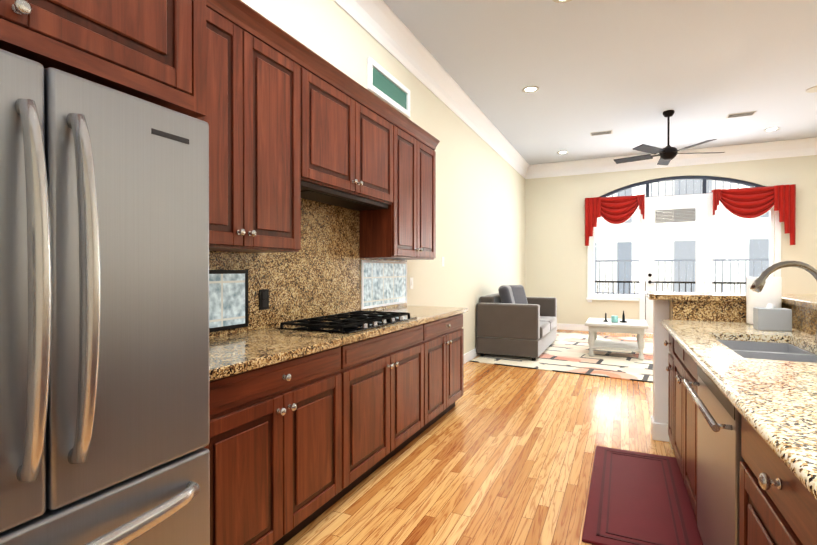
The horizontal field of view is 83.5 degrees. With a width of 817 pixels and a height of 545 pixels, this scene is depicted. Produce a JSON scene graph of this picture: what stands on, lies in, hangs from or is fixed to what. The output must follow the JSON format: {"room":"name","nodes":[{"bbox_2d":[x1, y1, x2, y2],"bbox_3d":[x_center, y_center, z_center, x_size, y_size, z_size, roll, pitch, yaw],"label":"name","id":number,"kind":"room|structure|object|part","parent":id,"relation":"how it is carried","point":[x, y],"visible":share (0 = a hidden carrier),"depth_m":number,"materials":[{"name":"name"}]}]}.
{"room":"kitchen","nodes":[
{"label":"kitchen","id":0,"kind":"room"},
{"bbox_2d":[241,0,524,353],"bbox_3d":[-0.248,-0.528,4.302,0.200,3.550,13.250,0,0,25],"label":"wall","id":1,"kind":"structure","parent":0,"point":[480,215],"depth_m":5.75,"materials":[{"name":"beige paint"}]},
{"bbox_2d":[0,0,211,122],"bbox_3d":[-1.211,-0.847,1.197,0.688,0.650,1.054,0,0,25],"label":"upper cabinet","id":2,"kind":"object","parent":1,"relation":"attached to","point":[159,52],"depth_m":1.29,"materials":[{"name":"brown wood"}]},
{"bbox_2d":[209,270,247,331],"bbox_3d":[-1.079,0.147,2.232,0.014,0.320,0.790,0,0,25],"label":"window","id":3,"kind":"structure","parent":1,"relation":"in","point":[228,299],"depth_m":2.46,"materials":[{"name":"black glass"}]},
{"bbox_2d":[208,0,259,251],"bbox_3d":[-1.024,-0.676,2.019,0.329,1.130,0.588,0,0,25],"label":"upper cabinet","id":4,"kind":"object","parent":1,"relation":"attached to","point":[234,126],"depth_m":2.11,"materials":[{"name":"brown wood"}]},
{"bbox_2d":[247,12,311,252],"bbox_3d":[-0.834,-0.679,2.424,0.329,1.130,0.559,0,0,25],"label":"upper cabinet","id":5,"kind":"object","parent":1,"relation":"attached to","point":[280,112],"depth_m":2.41,"materials":[{"name":"brown wood"}]},
{"bbox_2d":[301,180,387,210],"bbox_3d":[-0.509,-0.507,3.132,0.279,0.038,1.070,0,0,25],"label":"range hood","id":6,"kind":"object","parent":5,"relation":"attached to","point":[316,193],"visible":0.71,"depth_m":3.06,"materials":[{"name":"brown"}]},
{"bbox_2d":[209,198,406,337],"bbox_3d":[-0.658,-0.097,3.168,0.019,0.858,2.975,0,0,25],"label":"backsplash","id":7,"kind":"structure","parent":1,"relation":"attached to","point":[318,274],"depth_m":3.11,"materials":[{"name":"beige stone"}]},
{"bbox_2d":[259,289,268,309],"bbox_3d":[-0.856,0.160,2.713,0.010,0.120,0.080,0,0,25],"label":"outlet","id":8,"kind":"object","parent":7,"relation":"attached to","point":[263,299],"visible":1,"depth_m":2.71,"materials":[{"name":"black plastic"}]},
{"bbox_2d":[312,52,363,195],"bbox_3d":[-0.610,-0.886,2.900,0.329,0.720,0.628,0,0,25],"label":"upper cabinet","id":9,"kind":"object","parent":1,"relation":"attached to","point":[337,101],"depth_m":2.86,"materials":[{"name":"brown wood"}]},
{"bbox_2d":[359,88,395,207],"bbox_3d":[-0.397,-0.888,3.355,0.329,0.720,0.628,0,0,25],"label":"upper cabinet","id":10,"kind":"object","parent":1,"relation":"attached to","point":[379,120],"depth_m":3.36,"materials":[{"name":"brown wood"}]},
{"bbox_2d":[361,260,406,308],"bbox_3d":[-0.200,0.098,4.106,0.014,0.400,0.850,0,0,25],"label":"window","id":11,"kind":"structure","parent":1,"relation":"in","point":[383,283],"depth_m":4.04,"materials":[{"name":"white"}]},
{"bbox_2d":[367,56,409,117],"bbox_3d":[-0.165,-1.678,4.202,0.030,0.270,0.810,0,0,25],"label":"transom window","id":12,"kind":"structure","parent":1,"relation":"in","point":[387,87],"depth_m":4.14,"materials":[{"name":"white"}]},
{"bbox_2d":[359,112,423,259],"bbox_3d":[-0.170,-0.686,3.840,0.329,1.130,0.574,0,0,25],"label":"upper cabinet","id":13,"kind":"object","parent":1,"relation":"attached to","point":[397,233],"depth_m":3.73,"materials":[{"name":"brown wood"}]},
{"bbox_2d":[410,278,412,288],"bbox_3d":[0.033,0.110,4.654,0.010,0.116,0.074,0,0,25],"label":"switch plate","id":14,"kind":"object","parent":1,"relation":"attached to","point":[411,283],"visible":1,"depth_m":4.65,"materials":[{"name":"white plastic"}]},
{"bbox_2d":[333,0,528,178],"bbox_3d":[-0.107,-2.163,4.227,0.110,0.280,12.850,0,0,25],"label":"crown molding","id":15,"kind":"structure","parent":1,"relation":"attached to","point":[380,22],"depth_m":4.82,"materials":[{"name":"white"}]},
{"bbox_2d":[424,132,439,259],"bbox_3d":[0.006,-0.688,4.216,0.329,1.130,0.508,0,0,25],"label":"upper cabinet","id":16,"kind":"object","parent":1,"relation":"attached to","point":[430,142],"depth_m":4.24,"materials":[{"name":"brown wood"}]},
{"bbox_2d":[463,348,479,363],"bbox_3d":[1.285,1.166,7.325,0.016,0.130,6.090,0,0,25],"label":"baseboard","id":17,"kind":"structure","parent":1,"relation":"attached to","point":[470,355],"depth_m":6.39,"materials":[{"name":"white wood"}]},
{"bbox_2d":[284,329,696,544],"bbox_3d":[2.650,1.294,2.953,6.600,0.080,13.250,0,0,25],"label":"floor","id":18,"kind":"structure","parent":0,"point":[500,455],"depth_m":2.97,"materials":[{"name":"brown wood"}]},
{"bbox_2d":[0,49,209,544],"bbox_3d":[-1.121,0.396,1.182,0.865,1.735,0.900,0,0,25],"label":"refrigerator","id":19,"kind":"object","parent":18,"relation":"on","point":[104,328],"visible":1,"depth_m":1.14,"materials":[{"name":"grey metal"}]},
{"bbox_2d":[203,342,354,544],"bbox_3d":[-0.807,0.819,2.148,0.619,0.880,0.993,0,0,25],"label":"base cabinet","id":20,"kind":"object","parent":18,"relation":"on","point":[295,446],"depth_m":1.97,"materials":[{"name":"brown wood"}]},
{"bbox_2d":[355,322,430,486],"bbox_3d":[-0.394,0.814,3.030,0.619,0.880,1.225,0,0,25],"label":"base cabinet","id":21,"kind":"object","parent":18,"relation":"on","point":[393,369],"depth_m":2.90,"materials":[{"name":"brown wood"}]},
{"bbox_2d":[431,314,463,424],"bbox_3d":[0.021,0.809,3.913,0.619,0.880,0.999,0,0,25],"label":"base cabinet","id":22,"kind":"object","parent":18,"relation":"on","point":[447,334],"depth_m":3.82,"materials":[{"name":"brown wood"}]},
{"bbox_2d":[209,306,467,380],"bbox_3d":[-0.373,0.353,3.037,0.649,0.040,2.975,0,0,25],"label":"countertop","id":23,"kind":"structure","parent":22,"relation":"on","point":[234,353],"depth_m":2.24,"materials":[{"name":"brown stone"}]},
{"bbox_2d":[276,311,416,333],"bbox_3d":[-0.361,0.314,3.017,0.510,0.038,0.920,0,0,25],"label":"cooktop","id":24,"kind":"object","parent":23,"relation":"in","point":[350,322],"visible":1,"depth_m":2.82,"materials":[{"name":"black metal"}]},
{"bbox_2d":[469,332,652,382],"bbox_3d":[3.268,1.226,6.989,3.430,0.011,3.670,0,0,32],"label":"rug","id":25,"kind":"object","parent":18,"relation":"on","point":[564,352],"visible":0.31,"depth_m":6.36,"materials":[{"name":"white fabric"}]},
{"bbox_2d":[476,285,556,360],"bbox_3d":[1.808,0.707,7.337,0.910,1.022,1.960,0,0,25],"label":"sofa","id":26,"kind":"object","parent":25,"relation":"on","point":[513,320],"visible":1,"depth_m":6.53,"materials":[{"name":"grey fabric"}]},
{"bbox_2d":[585,318,647,359],"bbox_3d":[3.107,0.977,6.845,0.820,0.487,0.850,0,0,25],"label":"coffee table","id":27,"kind":"object","parent":25,"relation":"on","point":[632,326],"visible":1,"depth_m":6.59,"materials":[{"name":"paint"}]},
{"bbox_2d":[603,311,626,322],"bbox_3d":[3.056,0.648,6.764,0.325,0.170,0.154,0,0,25],"label":"decor","id":28,"kind":"object","parent":27,"relation":"on","point":[614,319],"visible":1,"depth_m":6.72,"materials":[{"name":"teal ceramic"}]},
{"bbox_2d":[582,446,702,544],"bbox_3d":[1.305,1.246,2.594,0.510,0.018,1.260,0,0,25],"label":"kitchen mat","id":29,"kind":"object","parent":18,"relation":"on","point":[637,498],"visible":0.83,"depth_m":2.46,"materials":[{"name":"red fabric"}]},
{"bbox_2d":[645,292,816,544],"bbox_3d":[1.405,0.714,1.174,1.140,1.098,4.960,0,0,24],"label":"kitchen island","id":30,"kind":"object","parent":18,"relation":"on","point":[777,503],"depth_m":1.58,"materials":[{"name":"brown wood"}]},
{"bbox_2d":[683,365,744,544],"bbox_3d":[1.144,0.770,1.751,0.086,0.756,0.710,0,0,24],"label":"dishwasher","id":31,"kind":"object","parent":30,"relation":"in","point":[719,457],"visible":0.85,"depth_m":1.66,"materials":[{"name":"silver metal"}]},
{"bbox_3d":[1.405,0.274,1.172,1.140,0.218,4.960,0,0,24],"label":"kitchen island top","id":32,"kind":"part","parent":30,"relation":"part of","materials":[{"name":"beige stone"}]},
{"bbox_2d":[746,271,781,325],"bbox_3d":[2.249,0.163,2.897,0.180,0.342,0.180,0,0,24],"label":"paper towel roll","id":33,"kind":"object","parent":30,"relation":"on","point":[771,292],"visible":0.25,"depth_m":2.83,"materials":[{"name":"white paper"}]},
{"bbox_2d":[718,340,816,362],"bbox_3d":[1.677,0.474,2.124,0.378,0.189,0.838,0,0,24],"label":"sink","id":34,"kind":"object","parent":30,"relation":"in","point":[769,351],"visible":0.06,"depth_m":2.27,"materials":[{"name":"silver metal"}]},
{"bbox_2d":[753,303,791,330],"bbox_3d":[2.128,0.257,2.677,0.160,0.155,0.100,0,0,24],"label":"tissue box","id":35,"kind":"object","parent":30,"relation":"on","point":[771,317],"visible":1,"depth_m":2.64,"materials":[{"name":"white paper"}]},
{"bbox_2d":[750,261,816,342],"bbox_3d":[1.852,0.140,2.224,0.346,0.394,0.185,0,0,24],"label":"faucet","id":36,"kind":"object","parent":30,"relation":"on","point":[758,284],"visible":1,"depth_m":2.20,"materials":[{"name":"silver metal"}]},
{"bbox_2d":[383,0,816,164],"bbox_3d":[2.650,-2.346,2.933,6.600,0.100,13.250,0,0,25],"label":"ceiling","id":37,"kind":"structure","parent":0,"point":[628,73],"depth_m":5.15,"materials":[{"name":"white paint"}]},
{"bbox_2d":[522,86,538,92],"bbox_3d":[1.538,-2.308,5.769,0.210,0.006,0.210,0,0,25],"label":"recessed light","id":38,"kind":"object","parent":37,"relation":"in","point":[530,89],"visible":1,"depth_m":5.78,"materials":[{"name":"grey"}]},
{"bbox_2d":[552,0,571,2],"bbox_3d":[1.297,-2.297,3.794,0.210,0.006,0.210,0,0,25],"label":"recessed light","id":39,"kind":"object","parent":37,"relation":"in","point":[561,1],"visible":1,"depth_m":3.87,"materials":[{"name":"grey"}]},
{"bbox_2d":[590,130,612,135],"bbox_3d":[3.206,-2.315,7.604,0.340,0.010,0.180,0,0,25],"label":"ceiling vent","id":40,"kind":"object","parent":37,"relation":"in","point":[601,133],"visible":1,"depth_m":7.60,"materials":[{"name":"grey metal"}]},
{"bbox_2d":[614,110,724,164],"bbox_3d":[3.757,-1.970,6.633,1.436,0.690,1.385,0,0,25],"label":"ceiling fan","id":41,"kind":"object","parent":37,"relation":"hanging from","point":[668,153],"visible":1,"depth_m":6.54,"materials":[{"name":"brown metal"}]},
{"bbox_2d":[726,111,756,117],"bbox_3d":[4.870,-2.310,6.702,0.340,0.010,0.180,0,0,25],"label":"ceiling vent","id":42,"kind":"object","parent":37,"relation":"in","point":[741,114],"visible":0.98,"depth_m":6.68,"materials":[{"name":"grey metal"}]},
{"bbox_2d":[764,127,779,131],"bbox_3d":[5.886,-2.317,7.408,0.210,0.006,0.210,0,0,25],"label":"recessed light","id":43,"kind":"object","parent":37,"relation":"in","point":[771,129],"visible":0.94,"depth_m":7.41,"materials":[{"name":"grey"}]},
{"bbox_2d":[806,86,816,92],"bbox_3d":[5.149,-2.307,5.743,0.250,0.008,0.250,0,0,25],"label":"recessed light","id":44,"kind":"object","parent":37,"relation":"attached to","point":[812,89],"visible":0.98,"depth_m":5.79,"materials":[{"name":"grey"}]},
{"bbox_2d":[525,155,816,324],"bbox_3d":[5.420,-0.552,8.850,6.200,3.550,0.200,0,0,25],"label":"wall","id":45,"kind":"structure","parent":0,"point":[555,257],"depth_m":9.54,"materials":[{"name":"beige paint"}]},
{"bbox_2d":[557,323,588,330],"bbox_3d":[3.599,1.154,9.592,2.220,0.130,0.021,0,0,25],"label":"baseboard","id":46,"kind":"structure","parent":45,"relation":"attached to","point":[579,327],"depth_m":9.65,"materials":[{"name":"white wood"}]},
{"bbox_2d":[595,281,745,332],"bbox_3d":[5.547,0.769,9.599,4.600,1.140,1.249,0,0,25],"label":"balcony","id":47,"kind":"object","parent":45,"relation":"attached to","point":[679,282],"depth_m":10.13,"materials":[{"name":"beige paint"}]},
{"bbox_2d":[529,137,816,178],"bbox_3d":[5.345,-2.187,8.706,5.940,0.280,0.110,0,0,25],"label":"crown molding","id":48,"kind":"structure","parent":45,"relation":"attached to","point":[807,146],"depth_m":8.68,"materials":[{"name":"white wood"}]},
{"bbox_2d":[592,176,773,300],"bbox_3d":[5.220,-0.322,8.918,3.040,3.088,0.090,0,0,25],"label":"window frames","id":49,"kind":"structure","parent":45,"relation":"in","point":[709,264],"depth_m":8.78,"materials":[{"name":"white"}]},
{"bbox_2d":[646,199,704,332],"bbox_3d":[5.183,-0.093,8.900,1.000,2.608,0.106,0,0,25],"label":"glazed door","id":50,"kind":"structure","parent":49,"relation":"attached to","point":[653,208],"depth_m":8.92,"materials":[{"name":"white"}]},
{"bbox_2d":[586,210,780,333],"bbox_3d":[5.177,-0.137,8.828,3.260,2.720,0.049,0,0,25],"label":"window trim","id":51,"kind":"structure","parent":45,"relation":"in","point":[777,273],"depth_m":9.10,"materials":[{"name":"white wood"}]},
{"bbox_2d":[585,194,644,245],"bbox_3d":[4.137,-1.037,9.208,1.090,0.985,0.195,0,0,25],"label":"valance","id":52,"kind":"object","parent":51,"relation":"attached to","point":[617,210],"visible":1,"depth_m":9.18,"materials":[{"name":"red fabric"}]},
{"bbox_2d":[711,184,795,244],"bbox_3d":[6.192,-1.007,8.244,1.210,1.055,0.195,0,0,25],"label":"valance","id":53,"kind":"object","parent":51,"relation":"attached to","point":[751,203],"visible":1,"depth_m":8.14,"materials":[{"name":"red fabric"}]},
{"label":"outside","id":54,"kind":"structure","parent":0,"visible":0},
{"bbox_2d":[595,180,768,292],"bbox_3d":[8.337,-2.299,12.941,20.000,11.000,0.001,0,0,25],"label":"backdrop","id":55,"kind":"structure","parent":54,"point":[685,235],"depth_m":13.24,"materials":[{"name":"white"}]},
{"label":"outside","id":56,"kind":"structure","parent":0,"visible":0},
{"bbox_2d":[595,180,768,295],"bbox_3d":[7.391,-2.294,12.114,11.012,11.000,0.500,0,0,25],"label":"building","id":57,"kind":"structure","parent":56,"point":[741,251],"depth_m":11.73,"materials":[{"name":"white"}]}
]}

